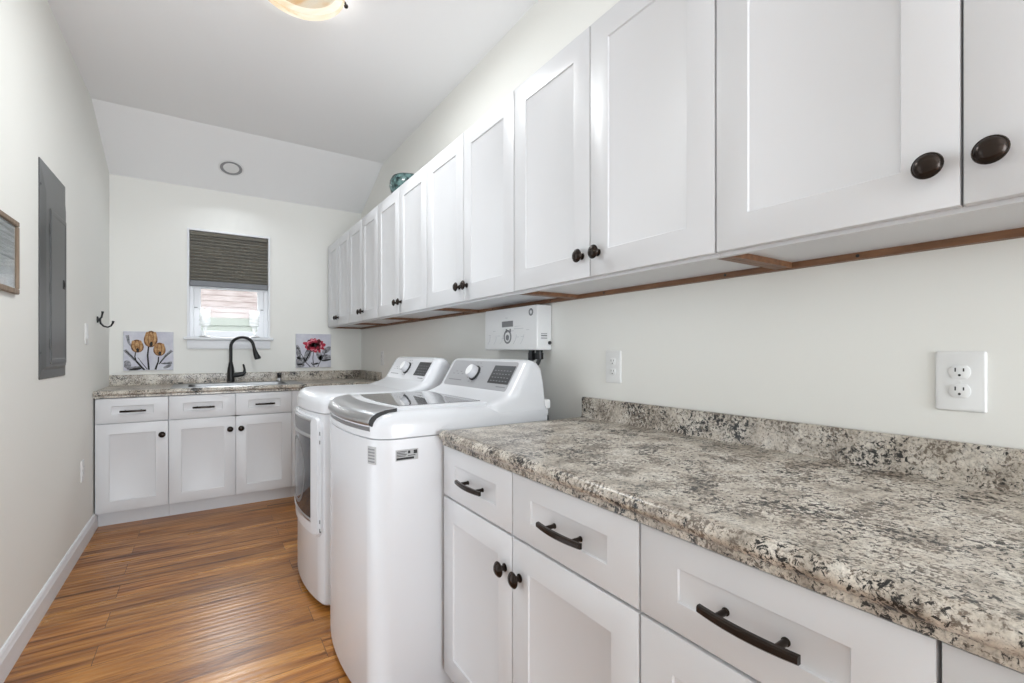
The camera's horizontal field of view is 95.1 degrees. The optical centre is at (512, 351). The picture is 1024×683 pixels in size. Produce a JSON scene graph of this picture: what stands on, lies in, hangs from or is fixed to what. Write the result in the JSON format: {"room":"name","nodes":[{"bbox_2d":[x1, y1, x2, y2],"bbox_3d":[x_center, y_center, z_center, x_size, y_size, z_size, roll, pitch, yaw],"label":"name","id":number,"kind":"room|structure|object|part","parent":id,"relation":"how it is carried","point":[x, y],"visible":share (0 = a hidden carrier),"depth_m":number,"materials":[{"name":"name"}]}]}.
{"room":"laundry room","nodes":[
{"label":"laundry room","id":0,"kind":"room"},
{"bbox_2d":[0,0,108,648],"bbox_3d":[-0.722,-0.290,-0.140,0.120,2.965,8.960,0,0,-33],"label":"wall","id":1,"kind":"structure","parent":0,"point":[47,426],"depth_m":2.17,"materials":[{"name":"white paint"}]},
{"bbox_2d":[0,210,19,294],"bbox_3d":[-1.828,-0.362,1.666,0.014,0.283,0.390,0,0,-33],"label":"framed picture","id":2,"kind":"object","parent":1,"relation":"attached to","point":[9,227],"visible":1,"depth_m":1.76,"materials":[{"name":"grey wood"}]},
{"bbox_2d":[0,217,14,287],"bbox_3d":[-1.831,-0.362,1.663,0.004,0.241,0.348,0,0,-33],"label":"print","id":3,"kind":"object","parent":2,"relation":"attached to","point":[7,224],"depth_m":1.74},
{"bbox_2d":[0,512,97,682],"bbox_3d":[-2.271,1.138,2.338,0.015,0.110,1.963,0,0,-33],"label":"baseboard","id":4,"kind":"structure","parent":1,"relation":"attached to","point":[17,641],"depth_m":2.08,"materials":[{"name":"white paint"}]},
{"bbox_2d":[38,157,65,379],"bbox_3d":[-2.232,-0.370,2.284,0.020,0.995,0.464,0,0,-33],"label":"breaker panel","id":5,"kind":"object","parent":1,"relation":"attached to","point":[51,192],"visible":1,"depth_m":2.20,"materials":[{"name":"grey paint"}]},
{"bbox_3d":[-2.253,-0.305,2.324,0.005,0.734,0.290,0,0,-33],"label":"door","id":6,"kind":"part","parent":5,"relation":"part of","materials":[{"name":"grey paint"}]},
{"bbox_2d":[81,459,84,481],"bbox_3d":[-2.597,0.723,2.829,0.008,0.124,0.079,0,0,-33],"label":"wall outlet","id":7,"kind":"object","parent":1,"relation":"attached to","point":[82,461],"visible":1,"depth_m":2.81,"materials":[{"name":"white plastic"}]},
{"bbox_2d":[85,323,88,343],"bbox_3d":[-2.659,-0.107,2.925,0.010,0.130,0.079,0,0,-33],"label":"light switch","id":8,"kind":"object","parent":1,"relation":"attached to","point":[86,324],"visible":1,"depth_m":2.91,"materials":[{"name":"white plastic"}]},
{"bbox_2d":[96,311,114,327],"bbox_3d":[-2.820,-0.218,3.246,0.093,0.114,0.044,0,0,-33],"label":"coat hook","id":9,"kind":"object","parent":1,"relation":"attached to","point":[98,319],"visible":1,"depth_m":3.23,"materials":[{"name":"black metal"}]},
{"bbox_3d":[-2.817,-0.187,3.249,0.085,0.053,0.016,0,0,-33],"label":"hook arm","id":10,"kind":"part","parent":9,"relation":"part of","materials":[{"name":"black metal"}]},
{"bbox_2d":[4,496,350,682],"bbox_3d":[0.066,1.243,0.528,2.171,0.100,9.210,0,0,-33],"label":"floor","id":11,"kind":"structure","parent":0,"point":[218,595],"depth_m":2.17,"materials":[{"name":"brown wood"}]},
{"bbox_2d":[95,396,168,526],"bbox_3d":[-2.773,0.757,3.464,0.396,0.872,0.661,0,0,-33],"label":"base cabinet","id":12,"kind":"object","parent":11,"relation":"on","point":[132,433],"visible":0.98,"depth_m":3.22,"materials":[{"name":"white paint"}]},
{"bbox_3d":[-2.617,0.404,3.226,0.392,0.165,0.019,0,0,-33],"label":"drawer","id":13,"kind":"part","parent":12,"relation":"part of","materials":[{"name":"white paint"}]},
{"bbox_3d":[-2.601,0.410,3.207,0.142,0.014,0.042,0,0,-33],"label":"pull handle","id":14,"kind":"part","parent":12,"relation":"part of","materials":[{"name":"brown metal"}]},
{"bbox_3d":[-2.468,0.587,3.294,0.042,0.042,0.032,0,0,-33],"label":"knob","id":15,"kind":"part","parent":12,"relation":"part of","materials":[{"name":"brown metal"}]},
{"bbox_2d":[169,390,291,515],"bbox_3d":[-2.273,0.757,3.793,0.800,0.872,0.661,0,0,-33],"label":"base cabinet","id":16,"kind":"object","parent":11,"relation":"on","point":[226,449],"visible":0.99,"depth_m":3.53,"materials":[{"name":"white paint"}]},
{"bbox_3d":[-2.279,0.404,3.448,0.406,0.165,0.019,0,0,-33],"label":"drawer","id":17,"kind":"part","parent":16,"relation":"part of","materials":[{"name":"white paint"}]},
{"bbox_3d":[-2.279,0.790,3.448,0.406,0.595,0.019,0,0,-33],"label":"door","id":18,"kind":"part","parent":16,"relation":"part of","materials":[{"name":"white paint"}]},
{"bbox_3d":[-2.263,0.410,3.429,0.135,0.014,0.042,0,0,-33],"label":"pull handle","id":19,"kind":"part","parent":16,"relation":"part of","materials":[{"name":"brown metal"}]},
{"bbox_2d":[93,370,381,398],"bbox_3d":[-2.147,0.252,3.893,1.929,0.128,0.655,0,0,-33],"label":"countertop","id":20,"kind":"structure","parent":16,"relation":"on","point":[120,386],"depth_m":3.80,"materials":[{"name":"stone"}]},
{"bbox_2d":[170,380,302,394],"bbox_3d":[-2.235,0.346,3.826,0.890,0.187,0.530,0,0,-33],"label":"sink","id":21,"kind":"object","parent":20,"relation":"in","point":[284,382],"visible":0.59,"depth_m":3.85,"materials":[{"name":"silver metal"}]},
{"bbox_2d":[276,373,281,379],"bbox_3d":[-2.082,0.227,4.179,0.048,0.068,0.086,0,0,-33],"label":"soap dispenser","id":22,"kind":"object","parent":21,"relation":"on","point":[278,374],"visible":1,"depth_m":4.18,"materials":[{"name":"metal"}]},
{"bbox_2d":[227,336,260,381],"bbox_3d":[-2.307,0.065,4.020,0.263,0.393,0.068,0,0,-15],"label":"faucet","id":23,"kind":"object","parent":20,"relation":"on","point":[231,375],"visible":1,"depth_m":3.99,"materials":[{"name":"black metal"}]},
{"bbox_3d":[-2.347,0.169,4.021,0.101,0.118,0.044,0,0,-27],"label":"lever handle","id":24,"kind":"part","parent":23,"relation":"part of","materials":[{"name":"black metal"}]},
{"bbox_3d":[-1.945,0.404,3.668,0.386,0.165,0.019,0,0,-33],"label":"drawer","id":25,"kind":"part","parent":16,"relation":"part of","materials":[{"name":"white paint"}]},
{"bbox_3d":[-1.945,0.790,3.668,0.386,0.595,0.019,0,0,-33],"label":"door","id":26,"kind":"part","parent":16,"relation":"part of","materials":[{"name":"white paint"}]},
{"bbox_3d":[-1.929,0.410,3.649,0.135,0.014,0.042,0,0,-33],"label":"pull handle","id":27,"kind":"part","parent":16,"relation":"part of","materials":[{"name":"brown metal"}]},
{"bbox_2d":[290,390,299,496],"bbox_3d":[-1.649,0.757,4.225,0.715,0.872,0.616,0,0,-33],"label":"base cabinet","id":28,"kind":"object","parent":11,"relation":"on","point":[294,393],"visible":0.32,"depth_m":3.78,"materials":[{"name":"white paint"}]},
{"bbox_2d":[294,357,449,604],"bbox_3d":[-0.784,0.614,2.589,0.750,1.158,0.688,0,0,-33],"label":"dryer","id":29,"kind":"object","parent":11,"relation":"on","point":[407,374],"visible":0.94,"depth_m":2.26,"materials":[{"name":"white metal"}]},
{"bbox_3d":[-1.097,0.601,2.427,0.037,0.380,0.565,0,0,-32],"label":"door glass","id":30,"kind":"part","parent":29,"relation":"part of","materials":[{"name":"grey"}]},
{"bbox_3d":[-1.067,0.585,2.405,0.059,0.556,0.647,0,0,-33],"label":"door","id":31,"kind":"part","parent":29,"relation":"part of","materials":[{"name":"white metal"}]},
{"bbox_3d":[-0.913,0.578,2.169,0.074,0.539,0.018,0,0,43],"label":"door handle","id":32,"kind":"part","parent":29,"relation":"part of","materials":[{"name":"white plastic"}]},
{"bbox_3d":[-0.628,0.090,2.718,0.055,0.064,0.060,0,0,-33],"label":"dial knob","id":33,"kind":"part","parent":29,"relation":"part of","materials":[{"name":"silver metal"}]},
{"bbox_3d":[-0.601,0.102,2.709,0.071,0.115,0.566,0,0,-33],"label":"control panel","id":34,"kind":"part","parent":29,"relation":"part of","materials":[{"name":"silver metal"}]},
{"bbox_2d":[328,358,549,682],"bbox_3d":[-0.340,0.614,1.967,0.774,1.158,0.689,0,0,-33],"label":"washing machine","id":35,"kind":"object","parent":11,"relation":"on","point":[387,494],"visible":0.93,"depth_m":1.59,"materials":[{"name":"white metal"}]},
{"bbox_3d":[-0.611,0.220,1.794,0.131,0.058,0.600,0,0,-33],"label":"lid handle","id":36,"kind":"part","parent":35,"relation":"part of","materials":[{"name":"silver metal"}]},
{"bbox_2d":[368,448,374,462],"bbox_3d":[-0.463,0.342,1.534,0.032,0.045,0.004,0,0,34],"label":"print","id":37,"kind":"object","parent":35,"relation":"attached to","point":[371,451],"depth_m":1.53,"materials":[{"name":"grey"}]},
{"bbox_2d":[397,449,416,460],"bbox_3d":[-0.350,0.343,1.549,0.071,0.029,0.001,0,0,-33],"label":"print","id":38,"kind":"object","parent":35,"relation":"attached to","point":[402,454],"depth_m":1.55,"materials":[{"name":"black"}]},
{"bbox_3d":[-0.420,0.197,1.915,0.393,0.010,0.584,0,0,-33],"label":"lid","id":39,"kind":"part","parent":35,"relation":"part of","materials":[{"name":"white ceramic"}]},
{"bbox_3d":[-0.407,0.192,1.924,0.342,0.003,0.504,0,0,-33],"label":"lid glass","id":40,"kind":"part","parent":35,"relation":"part of","materials":[{"name":"grey glass"}]},
{"bbox_3d":[-0.196,0.080,2.089,0.026,0.042,0.049,0,0,-33],"label":"knob","id":41,"kind":"part","parent":35,"relation":"part of","materials":[{"name":"white plastic"}]},
{"bbox_3d":[-0.183,0.090,2.097,0.055,0.064,0.060,0,0,-33],"label":"dial knob","id":42,"kind":"part","parent":35,"relation":"part of","materials":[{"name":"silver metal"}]},
{"bbox_2d":[449,366,504,387],"bbox_3d":[-0.152,0.100,2.080,0.057,0.094,0.520,0,0,-33],"label":"control panel","id":43,"kind":"object","parent":35,"relation":"attached to","point":[459,376],"depth_m":2.07,"materials":[{"name":"grey"}]},
{"bbox_3d":[-0.157,0.102,2.088,0.071,0.115,0.566,0,0,-33],"label":"control panel","id":44,"kind":"part","parent":35,"relation":"part of","materials":[{"name":"silver metal"}]},
{"bbox_2d":[490,370,510,381],"bbox_3d":[-0.050,0.101,1.921,0.027,0.044,0.127,0,0,-33],"label":"print","id":45,"kind":"object","parent":35,"relation":"attached to","point":[496,375],"depth_m":1.92,"materials":[{"name":"grey plastic"}]},
{"bbox_2d":[444,445,643,682],"bbox_3d":[0.246,0.757,1.399,0.661,0.872,0.861,0,0,-33],"label":"base cabinet","id":46,"kind":"object","parent":11,"relation":"on","point":[542,583],"visible":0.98,"depth_m":1.17,"materials":[{"name":"white paint"}]},
{"bbox_3d":[-0.130,0.410,1.408,0.042,0.014,0.152,0,0,-33],"label":"pull handle","id":47,"kind":"part","parent":46,"relation":"part of","materials":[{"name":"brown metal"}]},
{"bbox_3d":[-0.111,0.404,1.424,0.019,0.165,0.423,0,0,-33],"label":"drawer","id":48,"kind":"part","parent":46,"relation":"part of","materials":[{"name":"white paint"}]},
{"bbox_3d":[-0.111,0.790,1.424,0.019,0.595,0.423,0,0,-33],"label":"door","id":49,"kind":"part","parent":46,"relation":"part of","materials":[{"name":"white paint"}]},
{"bbox_3d":[-0.035,0.587,1.262,0.032,0.042,0.042,0,0,-33],"label":"knob","id":50,"kind":"part","parent":46,"relation":"part of","materials":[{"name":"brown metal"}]},
{"bbox_3d":[0.005,0.587,1.202,0.032,0.042,0.042,0,0,-33],"label":"knob","id":51,"kind":"part","parent":46,"relation":"part of","materials":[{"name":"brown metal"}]},
{"bbox_3d":[0.106,0.410,1.048,0.042,0.014,0.152,0,0,-33],"label":"pull handle","id":52,"kind":"part","parent":46,"relation":"part of","materials":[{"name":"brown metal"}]},
{"bbox_3d":[0.126,0.404,1.064,0.019,0.165,0.431,0,0,-33],"label":"drawer","id":53,"kind":"part","parent":46,"relation":"part of","materials":[{"name":"white paint"}]},
{"bbox_3d":[0.126,0.790,1.064,0.019,0.595,0.431,0,0,-33],"label":"door","id":54,"kind":"part","parent":46,"relation":"part of","materials":[{"name":"white paint"}]},
{"bbox_2d":[439,397,1023,672],"bbox_3d":[0.589,0.252,0.895,0.655,0.130,2.049,0,0,-33],"label":"countertop","id":55,"kind":"structure","parent":46,"relation":"on","point":[923,535],"depth_m":0.86,"materials":[{"name":"stone"}]},
{"bbox_2d":[641,523,941,682],"bbox_3d":[0.601,0.757,0.860,0.661,0.872,0.427,0,0,-33],"label":"base cabinet","id":56,"kind":"object","parent":11,"relation":"on","point":[709,616],"visible":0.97,"depth_m":0.70,"materials":[{"name":"white paint"}]},
{"bbox_3d":[0.363,0.790,0.703,0.019,0.595,0.423,0,0,-33],"label":"door","id":57,"kind":"part","parent":56,"relation":"part of","materials":[{"name":"white paint"}]},
{"bbox_3d":[0.344,0.410,0.687,0.042,0.014,0.152,0,0,-33],"label":"pull handle","id":58,"kind":"part","parent":56,"relation":"part of","materials":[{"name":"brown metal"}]},
{"bbox_2d":[942,641,1023,682],"bbox_3d":[0.927,0.757,0.363,0.661,0.872,0.760,0,0,-33],"label":"base cabinet","id":59,"kind":"object","parent":11,"relation":"on","point":[959,665],"visible":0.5,"depth_m":0.50,"materials":[{"name":"white paint"}]},
{"bbox_2d":[109,174,360,390],"bbox_3d":[-2.365,-0.290,4.226,2.171,2.965,0.140,0,0,-33],"label":"wall","id":60,"kind":"structure","parent":0,"point":[149,220],"depth_m":3.98,"materials":[{"name":"white paint"}]},
{"bbox_2d":[123,331,173,370],"bbox_3d":[-2.922,-0.004,3.760,0.320,0.318,0.024,0,0,-33],"label":"picture","id":61,"kind":"object","parent":60,"relation":"attached to","point":[142,350],"visible":1,"depth_m":3.75,"materials":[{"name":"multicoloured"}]},
{"bbox_2d":[183,227,273,348],"bbox_3d":[-2.481,-0.525,4.109,0.667,1.011,0.163,0,0,-33],"label":"window","id":62,"kind":"structure","parent":60,"relation":"in","point":[218,339],"depth_m":4.05,"materials":[{"name":"white paint"}]},
{"bbox_3d":[-2.514,-0.782,4.160,0.589,0.470,0.042,0,0,-33],"label":"sash","id":63,"kind":"part","parent":62,"relation":"part of","materials":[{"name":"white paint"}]},
{"bbox_2d":[199,309,210,336],"bbox_3d":[-2.611,-0.238,3.970,0.090,0.236,0.090,0,0,-33],"label":"candle holder","id":64,"kind":"object","parent":62,"relation":"on","point":[204,315],"visible":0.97,"depth_m":3.95,"materials":[{"name":"grey"}]},
{"bbox_3d":[-2.611,-0.176,3.970,0.060,0.084,0.060,0,0,-33],"label":"stem","id":65,"kind":"part","parent":64,"relation":"part of","materials":[{"name":"clear glass"}]},
{"bbox_2d":[199,309,210,324],"bbox_3d":[-2.611,-0.287,3.970,0.084,0.138,0.084,0,0,-33],"label":"cup","id":66,"kind":"object","parent":64,"relation":"on","point":[204,315],"depth_m":3.94,"materials":[{"name":"glass"}]},
{"bbox_3d":[-2.476,-0.107,4.102,0.667,0.024,0.145,0,0,-33],"label":"sill","id":67,"kind":"part","parent":62,"relation":"part of","materials":[{"name":"white paint"}]},
{"bbox_3d":[-2.496,-0.352,4.132,0.589,0.461,0.042,0,0,-33],"label":"sash","id":68,"kind":"part","parent":62,"relation":"part of","materials":[{"name":"white paint"}]},
{"bbox_2d":[190,230,267,290],"bbox_3d":[-2.477,-0.783,4.103,0.585,0.461,0.042,0,0,-33],"label":"cellular shade","id":69,"kind":"object","parent":62,"relation":"attached to","point":[216,260],"visible":1,"depth_m":4.08,"materials":[{"name":"fabric"}]},
{"bbox_3d":[-2.477,-0.998,4.103,0.585,0.030,0.042,0,0,-33],"label":"head rail","id":70,"kind":"part","parent":69,"relation":"part of","materials":[{"name":"fabric"}]},
{"bbox_3d":[-2.477,-0.575,4.103,0.585,0.046,0.038,0,0,-33],"label":"rail","id":71,"kind":"part","parent":69,"relation":"part of","materials":[{"name":"grey plastic"}]},
{"bbox_2d":[249,311,259,337],"bbox_3d":[-2.303,-0.238,4.173,0.090,0.236,0.090,0,0,-33],"label":"candle holder","id":72,"kind":"object","parent":62,"relation":"on","point":[254,317],"visible":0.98,"depth_m":4.15,"materials":[{"name":"grey"}]},
{"bbox_3d":[-2.303,-0.176,4.173,0.060,0.084,0.060,0,0,-33],"label":"stem","id":73,"kind":"part","parent":72,"relation":"part of","materials":[{"name":"clear glass"}]},
{"bbox_2d":[249,311,259,326],"bbox_3d":[-2.303,-0.287,4.173,0.084,0.138,0.084,0,0,-33],"label":"cup","id":74,"kind":"object","parent":72,"relation":"on","point":[254,317],"depth_m":4.14,"materials":[{"name":"glass"}]},
{"bbox_2d":[295,334,330,367],"bbox_3d":[-1.889,-0.004,4.439,0.312,0.318,0.024,0,0,-33],"label":"picture","id":75,"kind":"object","parent":60,"relation":"attached to","point":[311,350],"visible":1,"depth_m":4.42,"materials":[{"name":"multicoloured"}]},
{"bbox_2d":[47,0,537,213],"bbox_3d":[0.162,-1.571,0.382,1.971,0.403,9.100,0,0,-33],"label":"ceiling","id":76,"kind":"structure","parent":0,"point":[312,113],"depth_m":2.86,"materials":[{"name":"white paint"}]},
{"bbox_2d":[218,160,243,175],"bbox_3d":[-2.301,-1.495,3.827,0.184,0.070,0.171,0,0,-38],"label":"recessed light","id":77,"kind":"object","parent":76,"relation":"in","point":[228,167],"visible":1,"depth_m":3.82,"materials":[{"name":"white plastic"}]},
{"bbox_2d":[268,0,347,20],"bbox_3d":[-0.941,-1.597,2.080,0.367,0.110,0.367,0,0,38],"label":"ceiling lamp","id":78,"kind":"object","parent":76,"relation":"attached to","point":[310,10],"visible":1,"depth_m":2.12,"materials":[{"name":"white glass"}]},
{"bbox_2d":[361,0,1023,448],"bbox_3d":[0.992,-0.290,0.987,0.120,2.965,8.960,0,0,-33],"label":"wall","id":79,"kind":"structure","parent":0,"point":[853,344],"depth_m":1.31,"materials":[{"name":"white paint"}]},
{"bbox_2d":[328,230,385,328],"bbox_3d":[-1.431,-0.606,4.234,0.358,0.778,0.776,0,0,-33],"label":"upper cabinet","id":80,"kind":"object","parent":79,"relation":"attached to","point":[338,251],"visible":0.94,"depth_m":4.12,"materials":[{"name":"white paint"}]},
{"bbox_3d":[-1.653,-0.611,4.320,0.019,0.768,0.384,0,0,-33],"label":"door","id":81,"kind":"part","parent":80,"relation":"part of","materials":[{"name":"white paint"}]},
{"bbox_3d":[-1.440,-0.611,3.996,0.019,0.768,0.384,0,0,-33],"label":"door","id":82,"kind":"part","parent":80,"relation":"part of","materials":[{"name":"white paint"}]},
{"bbox_3d":[-1.290,-0.225,4.327,0.020,0.016,0.775,0,0,-33],"label":"hanging rail","id":83,"kind":"part","parent":80,"relation":"part of","materials":[{"name":"brown wood"}]},
{"bbox_2d":[349,205,418,325],"bbox_3d":[-1.008,-0.606,3.590,0.358,0.778,0.762,0,0,-33],"label":"upper cabinet","id":84,"kind":"object","parent":79,"relation":"attached to","point":[363,236],"visible":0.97,"depth_m":3.47,"materials":[{"name":"white paint"}]},
{"bbox_3d":[-1.228,-0.611,3.674,0.019,0.768,0.377,0,0,-33],"label":"door","id":85,"kind":"part","parent":84,"relation":"part of","materials":[{"name":"white paint"}]},
{"bbox_3d":[-1.019,-0.611,3.356,0.019,0.768,0.377,0,0,-33],"label":"door","id":86,"kind":"part","parent":84,"relation":"part of","materials":[{"name":"white paint"}]},
{"bbox_3d":[-0.867,-0.225,3.683,0.020,0.016,0.761,0,0,-33],"label":"hanging rail","id":87,"kind":"part","parent":84,"relation":"part of","materials":[{"name":"brown wood"}]},
{"bbox_2d":[378,164,476,320],"bbox_3d":[-0.567,-0.606,2.918,0.358,0.778,0.845,0,0,-33],"label":"upper cabinet","id":88,"kind":"object","parent":79,"relation":"attached to","point":[402,216],"visible":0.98,"depth_m":2.79,"materials":[{"name":"white paint"}]},
{"bbox_3d":[-0.797,-0.611,3.019,0.019,0.768,0.419,0,0,-33],"label":"door","id":89,"kind":"part","parent":88,"relation":"part of","materials":[{"name":"white paint"}]},
{"bbox_2d":[389,173,413,192],"bbox_3d":[-0.704,-1.073,3.127,0.233,0.163,0.233,0,0,-33],"label":"decorative bowl","id":90,"kind":"object","parent":88,"relation":"on","point":[398,179],"visible":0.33,"depth_m":3.03,"materials":[{"name":"teal ceramic"}]},
{"bbox_3d":[-0.565,-0.611,2.666,0.019,0.768,0.419,0,0,-33],"label":"door","id":91,"kind":"part","parent":88,"relation":"part of","materials":[{"name":"white paint"}]},
{"bbox_3d":[-0.425,-0.225,3.011,0.020,0.016,0.844,0,0,-33],"label":"hanging rail","id":92,"kind":"part","parent":88,"relation":"part of","materials":[{"name":"brown wood"}]},
{"bbox_2d":[427,90,576,312],"bbox_3d":[-0.104,-0.606,2.214,0.358,0.778,0.838,0,0,-33],"label":"upper cabinet","id":93,"kind":"object","parent":79,"relation":"attached to","point":[470,182],"visible":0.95,"depth_m":2.07,"materials":[{"name":"white paint"}]},
{"bbox_3d":[-0.334,-0.611,2.314,0.019,0.768,0.415,0,0,-33],"label":"door","id":94,"kind":"part","parent":93,"relation":"part of","materials":[{"name":"white paint"}]},
{"bbox_3d":[-0.260,-0.295,2.155,0.032,0.042,0.042,0,0,-33],"label":"knob","id":95,"kind":"part","parent":93,"relation":"part of","materials":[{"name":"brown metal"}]},
{"bbox_3d":[-0.220,-0.295,2.095,0.032,0.042,0.042,0,0,-33],"label":"knob","id":96,"kind":"part","parent":93,"relation":"part of","materials":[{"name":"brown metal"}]},
{"bbox_3d":[-0.103,-0.611,1.964,0.019,0.768,0.415,0,0,-33],"label":"door","id":97,"kind":"part","parent":93,"relation":"part of","materials":[{"name":"white paint"}]},
{"bbox_3d":[0.038,-0.225,2.307,0.020,0.016,0.837,0,0,-33],"label":"hanging rail","id":98,"kind":"part","parent":93,"relation":"part of","materials":[{"name":"brown wood"}]},
{"bbox_2d":[485,304,551,365],"bbox_3d":[0.017,0.044,2.282,0.086,0.504,0.469,0,0,-33],"label":"water heater","id":99,"kind":"object","parent":79,"relation":"attached to","point":[528,328],"visible":0.92,"depth_m":2.17,"materials":[{"name":"white plastic"}]},
{"bbox_2d":[488,318,528,343],"bbox_3d":[-0.028,-0.098,2.275,0.002,0.129,0.373,0,0,-33],"label":"print","id":100,"kind":"object","parent":99,"relation":"attached to","point":[500,330],"depth_m":2.26,"materials":[{"name":"grey"}]},
{"bbox_2d":[606,351,620,382],"bbox_3d":[0.384,0.060,1.794,0.008,0.124,0.079,0,0,-33],"label":"wall outlet","id":101,"kind":"object","parent":79,"relation":"attached to","point":[613,358],"visible":1,"depth_m":1.79,"materials":[{"name":"white plastic"}]},
{"bbox_2d":[609,368,615,374],"bbox_3d":[0.382,0.079,1.793,0.003,0.027,0.034,0,0,-33],"label":"receptacle","id":102,"kind":"object","parent":101,"relation":"attached to","point":[612,371],"depth_m":1.79,"materials":[{"name":"white plastic"}]},
{"bbox_2d":[609,358,615,364],"bbox_3d":[0.382,0.040,1.793,0.003,0.027,0.034,0,0,-33],"label":"receptacle","id":103,"kind":"object","parent":101,"relation":"attached to","point":[612,361],"depth_m":1.79,"materials":[{"name":"white plastic"}]},
{"bbox_2d":[514,0,785,298],"bbox_3d":[0.358,-0.606,1.512,0.358,0.778,0.841,0,0,-33],"label":"upper cabinet","id":104,"kind":"object","parent":79,"relation":"attached to","point":[615,135],"visible":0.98,"depth_m":1.34,"materials":[{"name":"white paint"}]},
{"bbox_3d":[0.128,-0.611,1.612,0.019,0.768,0.417,0,0,-33],"label":"door","id":105,"kind":"part","parent":104,"relation":"part of","materials":[{"name":"white paint"}]},
{"bbox_3d":[0.202,-0.295,1.452,0.032,0.042,0.042,0,0,-33],"label":"knob","id":106,"kind":"part","parent":104,"relation":"part of","materials":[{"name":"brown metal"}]},
{"bbox_3d":[0.242,-0.295,1.392,0.032,0.042,0.042,0,0,-33],"label":"knob","id":107,"kind":"part","parent":104,"relation":"part of","materials":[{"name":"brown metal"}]},
{"bbox_3d":[0.359,-0.611,1.261,0.019,0.768,0.417,0,0,-33],"label":"door","id":108,"kind":"part","parent":104,"relation":"part of","materials":[{"name":"white paint"}]},
{"bbox_3d":[0.499,-0.225,1.605,0.020,0.016,0.840,0,0,-33],"label":"hanging rail","id":109,"kind":"part","parent":104,"relation":"part of","materials":[{"name":"brown wood"}]},
{"bbox_2d":[717,0,1023,269],"bbox_3d":[0.821,-0.606,0.809,0.358,0.778,0.840,0,0,-33],"label":"upper cabinet","id":110,"kind":"object","parent":79,"relation":"attached to","point":[848,130],"visible":1,"depth_m":0.86,"materials":[{"name":"white paint"}]},
{"bbox_3d":[0.962,-0.225,0.902,0.020,0.016,0.839,0,0,-33],"label":"hanging rail","id":111,"kind":"part","parent":110,"relation":"part of","materials":[{"name":"brown wood"}]},
{"bbox_3d":[0.665,-0.295,0.749,0.032,0.042,0.042,0,0,-33],"label":"knob","id":112,"kind":"part","parent":110,"relation":"part of","materials":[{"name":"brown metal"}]},
{"bbox_3d":[0.704,-0.295,0.689,0.032,0.042,0.042,0,0,-33],"label":"knob","id":113,"kind":"part","parent":110,"relation":"part of","materials":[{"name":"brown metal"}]},
{"bbox_3d":[0.821,-0.611,0.558,0.019,0.768,0.416,0,0,-33],"label":"door","id":114,"kind":"part","parent":110,"relation":"part of","materials":[{"name":"white paint"}]},
{"bbox_2d":[935,351,986,412],"bbox_3d":[0.926,0.063,0.970,0.008,0.124,0.079,0,0,-33],"label":"wall outlet","id":115,"kind":"object","parent":79,"relation":"attached to","point":[960,376],"visible":1,"depth_m":0.97,"materials":[{"name":"white plastic"}]},
{"bbox_2d":[948,384,970,397],"bbox_3d":[0.924,0.082,0.968,0.003,0.027,0.034,0,0,-33],"label":"receptacle","id":116,"kind":"object","parent":115,"relation":"attached to","point":[954,390],"depth_m":0.97,"materials":[{"name":"white plastic"}]},
{"bbox_2d":[948,365,970,378],"bbox_3d":[0.924,0.043,0.968,0.003,0.027,0.034,0,0,-33],"label":"receptacle","id":117,"kind":"object","parent":115,"relation":"attached to","point":[954,371],"depth_m":0.97,"materials":[{"name":"white plastic"}]},
{"label":"outside","id":118,"kind":"structure","parent":0,"visible":0},
{"bbox_3d":[-5.236,1.643,7.963,16.000,0.100,8.940,0,0,-33],"label":"ground","id":119,"kind":"structure","parent":118,"visible":0},
{"bbox_2d":[201,289,256,331],"bbox_3d":[-4.360,-0.607,7.814,7.100,4.400,1.750,0,0,-33],"label":"house","id":120,"kind":"structure","parent":119,"relation":"on","point":[229,310],"depth_m":7.16,"materials":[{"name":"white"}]}
]}

